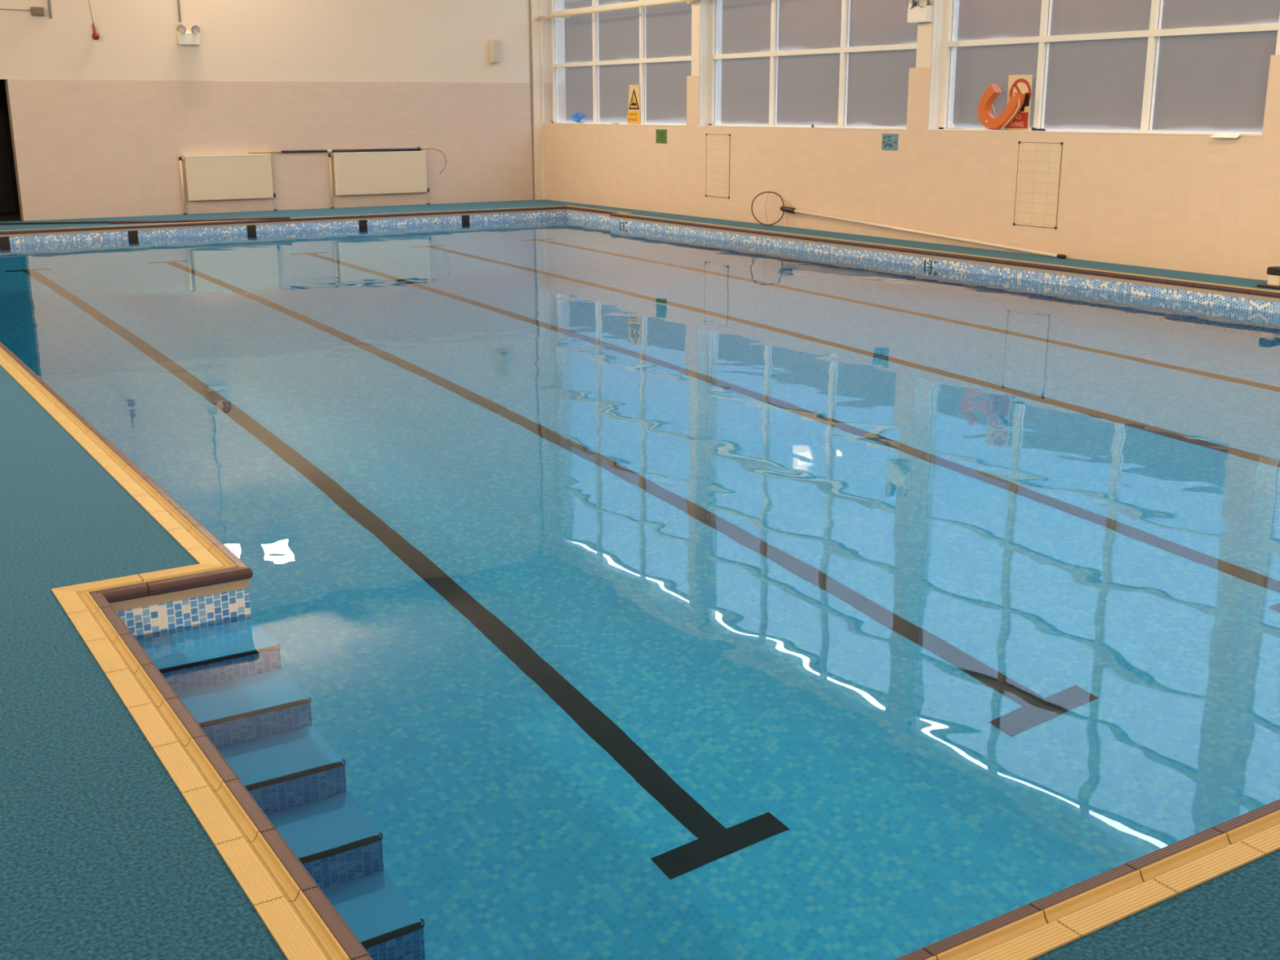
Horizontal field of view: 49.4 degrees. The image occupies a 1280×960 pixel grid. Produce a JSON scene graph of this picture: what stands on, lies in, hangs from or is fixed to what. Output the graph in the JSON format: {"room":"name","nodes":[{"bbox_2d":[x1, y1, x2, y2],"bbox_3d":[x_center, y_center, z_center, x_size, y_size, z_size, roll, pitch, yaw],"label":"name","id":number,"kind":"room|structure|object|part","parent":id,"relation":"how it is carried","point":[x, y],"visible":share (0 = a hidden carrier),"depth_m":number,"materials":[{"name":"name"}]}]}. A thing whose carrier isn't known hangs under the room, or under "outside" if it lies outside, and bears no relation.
{"room":"indoor swimming pool","nodes":[
{"label":"indoor swimming pool","id":0,"kind":"room"},
{"bbox_2d":[0,0,551,221],"bbox_3d":[-9.195,-7.265,20.863,18.255,6.620,0.250,-9,18,-31],"label":"wall","id":1,"kind":"structure","parent":0,"point":[101,127],"depth_m":22.86,"materials":[{"name":"beige paint"}]},
{"bbox_2d":[0,79,23,222],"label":"door","id":2,"kind":"structure","parent":1,"relation":"in","point":[10,211],"depth_m":23.00,"materials":[{"name":"black paint"}]},
{"bbox_2d":[0,6,44,15],"bbox_3d":[-9.382,-6.960,20.634,1.020,0.120,0.072,-9,18,-31],"label":"junction box","id":3,"kind":"object","parent":1,"relation":"attached to","point":[35,11],"visible":1,"depth_m":20.81,"materials":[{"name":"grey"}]},
{"bbox_3d":[-9.025,-7.019,20.852,0.175,0.120,0.066,-9,18,-31],"label":"casing","id":4,"kind":"part","parent":3,"relation":"part of","materials":[{"name":"brown plastic"}]},
{"bbox_2d":[47,0,51,18],"bbox_3d":[-8.887,-8.713,20.508,0.036,3.640,0.034,-9,18,-31],"label":"conduit","id":5,"kind":"object","parent":1,"relation":"attached to","point":[48,1],"visible":1,"depth_m":20.93,"materials":[{"name":"grey plastic"}]},
{"bbox_2d":[177,0,181,22],"bbox_3d":[-7.254,-8.247,21.683,0.028,2.120,0.027,-9,18,-31],"label":"conduit","id":6,"kind":"object","parent":1,"relation":"attached to","point":[178,1],"visible":1,"depth_m":21.91,"materials":[{"name":"grey plastic"}]},
{"bbox_2d":[176,25,199,44],"bbox_3d":[-7.144,-7.036,22.021,0.357,0.295,0.134,-9,18,-31],"label":"emergency light","id":7,"kind":"object","parent":1,"relation":"attached to","point":[184,37],"visible":1,"depth_m":21.99,"materials":[{"name":"white paint"}]},
{"bbox_2d":[178,154,277,214],"bbox_3d":[-6.742,-4.857,22.846,1.550,0.927,0.106,-9,18,-31],"label":"radiator","id":8,"kind":"object","parent":1,"relation":"attached to","point":[237,176],"visible":1,"depth_m":22.77,"materials":[{"name":"beige metal"}]},
{"bbox_2d":[182,154,271,156],"bbox_3d":[-6.731,-5.298,22.735,1.408,0.018,0.106,-9,18,-31],"label":"grille","id":9,"kind":"object","parent":8,"relation":"attached to","point":[237,155],"depth_m":22.78,"materials":[{"name":"white metal"}]},
{"bbox_3d":[-6.724,-4.955,22.817,1.400,0.700,0.070,-9,18,-31],"label":"panel","id":10,"kind":"part","parent":8,"relation":"part of","materials":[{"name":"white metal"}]},
{"bbox_2d":[488,39,499,62],"bbox_3d":[-2.587,-7.633,24.783,0.145,0.400,0.144,-9,18,-31],"label":"wall speaker","id":11,"kind":"object","parent":1,"relation":"attached to","point":[494,44],"visible":1,"depth_m":24.73,"materials":[{"name":"beige plastic"}]},
{"bbox_3d":[-2.549,-7.618,24.729,0.120,0.360,0.010,-9,18,-31],"label":"panel","id":12,"kind":"part","parent":11,"relation":"part of","materials":[{"name":"beige plastic"}]},
{"bbox_2d":[528,0,533,199],"bbox_3d":[-1.984,-8.406,25.035,0.016,6.620,0.015,-9,18,-31],"label":"vertical pipe","id":13,"kind":"object","parent":1,"relation":"attached to","point":[529,0],"visible":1,"depth_m":25.41,"materials":[{"name":"beige plastic"}]},
{"bbox_2d":[530,0,546,199],"bbox_3d":[-1.864,-8.417,25.074,0.193,6.620,0.075,-9,18,-31],"label":"trim","id":14,"kind":"structure","parent":1,"relation":"attached to","point":[535,5],"depth_m":25.46,"materials":[{"name":"beige paint"}]},
{"bbox_2d":[534,0,699,20],"bbox_3d":[0.695,-7.307,21.250,0.230,0.100,9.538,-9,18,-31],"label":"pipe","id":15,"kind":"object","parent":1,"relation":"attached to","point":[561,15],"visible":1,"depth_m":22.89,"materials":[{"name":"beige metal"}]},
{"bbox_2d":[0,200,1279,959],"bbox_3d":[-1.693,-0.896,9.917,17.475,0.060,28.458,-9,18,-31],"label":"floor","id":16,"kind":"structure","parent":0,"point":[103,856],"depth_m":3.56,"materials":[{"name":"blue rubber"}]},
{"bbox_2d":[0,218,204,224],"bbox_3d":[-8.448,-3.851,20.841,3.716,0.028,0.144,-4,15,-13],"label":"pole","id":17,"kind":"object","parent":16,"relation":"on","point":[79,222],"visible":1,"depth_m":20.83,"materials":[{"name":"black"}]},
{"bbox_2d":[0,342,250,578],"bbox_3d":[-5.915,-1.444,12.022,0.151,0.084,16.671,-9,18,-31],"label":"trim","id":18,"kind":"structure","parent":16,"relation":"attached to","point":[202,545],"depth_m":6.54,"materials":[{"name":"tile"}]},
{"bbox_2d":[52,564,253,611],"bbox_3d":[-1.779,0.396,5.108,0.681,0.084,0.151,-9,18,-31],"label":"trim","id":19,"kind":"structure","parent":16,"relation":"attached to","point":[158,587],"depth_m":5.09,"materials":[{"name":"tile"}]},
{"bbox_2d":[109,217,290,223],"bbox_3d":[-6.667,-3.947,21.160,2.637,0.040,0.116,-5,16,-17],"label":"pole","id":20,"kind":"object","parent":16,"relation":"on","point":[257,218],"visible":1,"depth_m":21.09,"materials":[{"name":"red"}]},
{"bbox_2d":[51,588,373,959],"bbox_3d":[-1.135,0.792,3.623,0.151,0.084,3.440,-9,18,-31],"label":"trim","id":21,"kind":"structure","parent":16,"relation":"attached to","point":[303,922],"depth_m":3.46,"materials":[{"name":"tile"}]},
{"bbox_2d":[0,205,566,236],"bbox_3d":[-5.769,-3.986,21.504,10.765,0.084,0.151,-9,18,-31],"label":"trim","id":22,"kind":"structure","parent":16,"relation":"attached to","point":[21,233],"depth_m":21.48,"materials":[{"name":"tile"}]},
{"bbox_2d":[328,151,430,208],"bbox_3d":[-4.509,-5.223,24.185,1.830,0.927,0.106,-9,18,-31],"label":"radiator","id":23,"kind":"object","parent":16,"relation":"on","point":[358,173],"visible":1,"depth_m":24.10,"materials":[{"name":"beige metal"}]},
{"bbox_2d":[248,146,421,153],"bbox_3d":[-5.138,-5.603,23.658,3.050,0.073,0.048,-9,18,-31],"label":"pole","id":24,"kind":"object","parent":23,"relation":"on","point":[418,148],"visible":1,"depth_m":23.65,"materials":[{"name":"brown"}]},
{"bbox_2d":[421,147,446,173],"bbox_3d":[-3.662,-5.654,24.683,0.517,0.455,0.012,-9,18,-31],"label":"hook","id":25,"kind":"object","parent":24,"relation":"part of","point":[426,148],"visible":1,"depth_m":24.73,"materials":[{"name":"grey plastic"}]},
{"bbox_2d":[332,151,426,154],"bbox_3d":[-4.497,-5.664,24.075,1.688,0.018,0.106,-9,18,-31],"label":"grille","id":26,"kind":"object","parent":23,"relation":"attached to","point":[398,152],"depth_m":24.10,"materials":[{"name":"white metal"}]},
{"bbox_2d":[565,205,623,216],"bbox_3d":[-0.781,-4.527,23.460,0.151,0.084,1.970,-9,18,-31],"label":"trim","id":27,"kind":"structure","parent":16,"relation":"attached to","point":[568,208],"depth_m":23.44,"materials":[{"name":"tile"}]},
{"bbox_2d":[751,191,1066,258],"bbox_3d":[3.208,-3.308,17.787,0.384,0.494,5.514,-9,18,-31],"label":"net","id":28,"kind":"object","parent":16,"relation":"on","point":[783,208],"visible":1,"depth_m":17.75,"materials":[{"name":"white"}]},
{"bbox_2d":[779,205,795,213],"bbox_3d":[2.103,-3.840,19.773,0.076,0.090,0.315,-9,17,-29],"label":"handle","id":29,"kind":"object","parent":28,"relation":"attached to","point":[783,208],"depth_m":19.73,"materials":[{"name":"grey plastic"}]},
{"bbox_2d":[609,213,1279,302],"bbox_3d":[4.326,-2.321,15.172,0.151,0.084,17.990,-9,18,-31],"label":"trim","id":30,"kind":"structure","parent":16,"relation":"attached to","point":[1166,282],"depth_m":15.64,"materials":[{"name":"tile"}]},
{"bbox_2d":[893,799,1279,959],"bbox_3d":[4.384,0.389,5.063,11.105,0.084,0.151,-9,18,-31],"label":"trim","id":31,"kind":"structure","parent":16,"relation":"attached to","point":[1033,930],"depth_m":3.04,"materials":[{"name":"tile"}]},
{"bbox_2d":[1257,266,1279,289],"bbox_3d":[6.004,-1.910,13.126,0.240,0.190,0.240,-9,18,-31],"label":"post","id":32,"kind":"object","parent":16,"relation":"on","point":[1273,277],"visible":1,"depth_m":13.09,"materials":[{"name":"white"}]},
{"bbox_2d":[0,210,1279,635],"bbox_3d":[-0.625,-0.776,13.525,11.270,2.032,20.200,-9,18,-31],"label":"tile band","id":33,"kind":"object","parent":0,"point":[216,606],"visible":0.11,"depth_m":16.23,"materials":[{"name":"blue tile"}]},
{"bbox_2d":[0,217,1279,959],"bbox_3d":[-0.764,-1.645,13.278,11.025,0.001,19.690,-9,18,-31],"label":"pool water","id":34,"kind":"object","parent":33,"relation":"in","point":[615,593],"visible":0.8,"depth_m":5.81,"materials":[{"name":"blue liquid"}]},
{"bbox_2d":[924,260,937,267],"bbox_3d":[3.438,-2.551,16.468,0.008,0.087,0.209,-9,18,-31],"label":"depth marker","id":35,"kind":"object","parent":33,"relation":"attached to","point":[931,261],"visible":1,"depth_m":16.46,"materials":[{"name":"black tile"}]},
{"bbox_2d":[544,123,1279,280],"bbox_3d":[5.892,-2.829,14.270,0.420,1.374,28.438,-9,18,-31],"label":"wall","id":36,"kind":"structure","parent":0,"point":[1193,203],"depth_m":16.92,"materials":[{"name":"tile"}]},
{"bbox_2d":[544,122,686,125],"bbox_3d":[-0.359,-6.082,23.798,0.426,0.012,4.778,-9,18,-31],"label":"sill","id":37,"kind":"structure","parent":36,"relation":"on","point":[544,122],"depth_m":23.53,"materials":[{"name":"white paint"}]},
{"bbox_2d":[570,112,584,122],"bbox_3d":[-1.110,-6.449,24.776,0.229,0.160,0.237,-9,18,-31],"label":"bowl","id":38,"kind":"object","parent":37,"relation":"on","point":[577,117],"visible":1,"depth_m":24.83,"materials":[{"name":"blue plastic"}]},
{"bbox_2d":[627,84,639,124],"bbox_3d":[-0.109,-6.275,23.269,0.020,0.634,0.390,-9,18,-31],"label":"warning sign","id":39,"kind":"object","parent":37,"relation":"on","point":[633,110],"visible":1,"depth_m":23.24,"materials":[{"name":"yellow plastic"}]},
{"bbox_3d":[-0.110,-6.074,23.319,0.005,0.199,0.375,-9,18,-31],"label":"yellow panel","id":40,"kind":"part","parent":39,"relation":"part of","materials":[{"name":"orange"}]},
{"bbox_2d":[549,0,691,124],"bbox_3d":[-0.343,-8.521,23.153,0.090,5.034,4.768,-9,18,-31],"label":"window","id":41,"kind":"structure","parent":36,"relation":"in","point":[596,58],"depth_m":23.63,"materials":[{"name":"grey glass"}]},
{"bbox_2d":[655,128,666,143],"bbox_3d":[0.341,-5.521,22.367,0.011,0.217,0.315,-9,18,-31],"label":"sign","id":42,"kind":"object","parent":36,"relation":"attached to","point":[660,135],"visible":1,"depth_m":22.36,"materials":[{"name":"green plastic"}]},
{"bbox_2d":[686,0,710,126],"bbox_3d":[0.988,-7.954,21.047,0.420,5.046,0.342,-9,18,-31],"label":"pillar","id":43,"kind":"structure","parent":36,"relation":"on","point":[697,84],"depth_m":21.31,"materials":[{"name":"beige paint"}]},
{"bbox_2d":[705,133,730,199],"bbox_3d":[1.178,-4.776,21.170,0.014,0.952,0.642,-9,18,-31],"label":"access panel","id":44,"kind":"object","parent":36,"relation":"attached to","point":[717,146],"visible":1,"depth_m":21.16,"materials":[{"name":"tile"}]},
{"bbox_2d":[697,125,906,129],"bbox_3d":[2.312,-4.977,19.646,0.426,0.012,4.680,-9,18,-31],"label":"sill","id":45,"kind":"structure","parent":36,"relation":"on","point":[698,126],"depth_m":19.24,"materials":[{"name":"white paint"}]},
{"bbox_2d":[708,0,918,128],"bbox_3d":[2.325,-7.417,19.005,0.090,5.034,4.680,-9,18,-31],"label":"window","id":46,"kind":"structure","parent":36,"relation":"in","point":[773,63],"depth_m":19.40,"materials":[{"name":"grey glass"}]},
{"bbox_2d":[881,133,897,150],"bbox_3d":[3.211,-4.346,17.903,0.011,0.205,0.295,-9,18,-31],"label":"sign","id":47,"kind":"object","parent":36,"relation":"attached to","point":[889,141],"visible":1,"depth_m":17.90,"materials":[{"name":"blue plastic"}]},
{"bbox_2d":[906,0,945,130],"bbox_3d":[3.646,-6.855,16.915,0.420,5.046,0.392,-9,18,-31],"label":"pillar","id":48,"kind":"structure","parent":36,"relation":"on","point":[924,92],"depth_m":17.23,"materials":[{"name":"beige paint"}]},
{"bbox_2d":[906,0,932,23],"bbox_3d":[3.421,-5.762,17.068,0.134,0.295,0.357,-9,18,-31],"label":"emergency light","id":49,"kind":"object","parent":48,"relation":"attached to","point":[922,13],"visible":1,"depth_m":17.02,"materials":[{"name":"white paint"}]},
{"bbox_2d":[1013,141,1062,229],"bbox_3d":[4.547,-3.378,15.935,0.014,0.962,0.662,-9,18,-31],"label":"access panel","id":50,"kind":"object","parent":36,"relation":"attached to","point":[1039,164],"visible":1,"depth_m":15.93,"materials":[{"name":"tile"}]},
{"bbox_2d":[927,128,1262,136],"bbox_3d":[4.976,-3.875,15.506,0.426,0.012,4.650,-9,18,-31],"label":"sill","id":51,"kind":"structure","parent":36,"relation":"on","point":[1206,134],"depth_m":15.27,"materials":[{"name":"white paint"}]},
{"bbox_2d":[949,123,955,129],"bbox_3d":[3.835,-4.343,17.090,0.042,0.074,0.223,0,15,2],"label":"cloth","id":52,"kind":"object","parent":51,"relation":"on","point":[951,125],"visible":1,"depth_m":17.02,"materials":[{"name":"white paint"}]},
{"bbox_2d":[977,84,1025,130],"bbox_3d":[4.242,-4.381,16.354,0.147,0.529,0.689,-9,18,-31],"label":"buoy","id":53,"kind":"object","parent":51,"relation":"on","point":[1016,100],"visible":1,"depth_m":16.39,"materials":[{"name":"orange plastic"}]},
{"bbox_2d":[1004,74,1032,130],"bbox_3d":[4.417,-4.399,16.238,0.018,0.624,0.370,-9,18,-31],"label":"prohibition sign","id":54,"kind":"object","parent":51,"relation":"on","point":[1022,84],"visible":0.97,"depth_m":16.19,"materials":[{"name":"beige plastic"}]},
{"bbox_3d":[4.412,-4.208,16.288,0.005,0.180,0.335,-9,18,-31],"label":"red panel","id":55,"kind":"part","parent":54,"relation":"part of","materials":[{"name":"red plastic"}]},
{"bbox_2d":[1031,127,1045,130],"bbox_3d":[4.555,-4.003,15.884,0.040,0.042,0.195,-12,19,-37],"label":"clip","id":56,"kind":"object","parent":51,"relation":"on","point":[1033,128],"visible":1,"depth_m":15.91,"materials":[{"name":"black metal"}]},
{"bbox_2d":[1209,133,1261,137],"bbox_3d":[5.896,-3.411,13.790,0.220,0.046,0.420,-9,18,-31],"label":"papers","id":57,"kind":"object","parent":51,"relation":"on","point":[1217,135],"visible":1,"depth_m":13.76,"materials":[{"name":"white paper"}]},
{"bbox_2d":[938,0,1279,134],"bbox_3d":[4.988,-6.316,14.865,0.090,5.034,4.650,-9,18,-31],"label":"window","id":58,"kind":"structure","parent":36,"relation":"in","point":[1160,66],"depth_m":15.10,"materials":[{"name":"grey glass"}]},
{"bbox_2d":[1262,54,1279,136],"bbox_3d":[6.294,-5.760,12.799,0.420,5.046,0.362,-9,18,-31],"label":"pillar","id":59,"kind":"structure","parent":36,"relation":"on","point":[1271,126],"depth_m":13.34,"materials":[{"name":"beige paint"}]},
{"bbox_3d":[-1.653,-7.415,8.166,18.175,0.200,28.988,-9,18,-31],"label":"ceiling","id":60,"kind":"structure","parent":0,"visible":0},
{"bbox_2d":[88,0,99,39],"bbox_3d":[-8.339,-8.644,20.821,0.112,3.940,0.110,8,17,27],"label":"pull cord","id":61,"kind":"object","parent":60,"relation":"hanging from","point":[95,36],"visible":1,"depth_m":21.27,"materials":[{"name":"red plastic"}]},
{"bbox_3d":[-8.333,-6.806,21.313,0.112,0.135,0.110,-9,18,-31],"label":"knob","id":62,"kind":"part","parent":61,"relation":"part of","materials":[{"name":"red plastic"}]}
]}

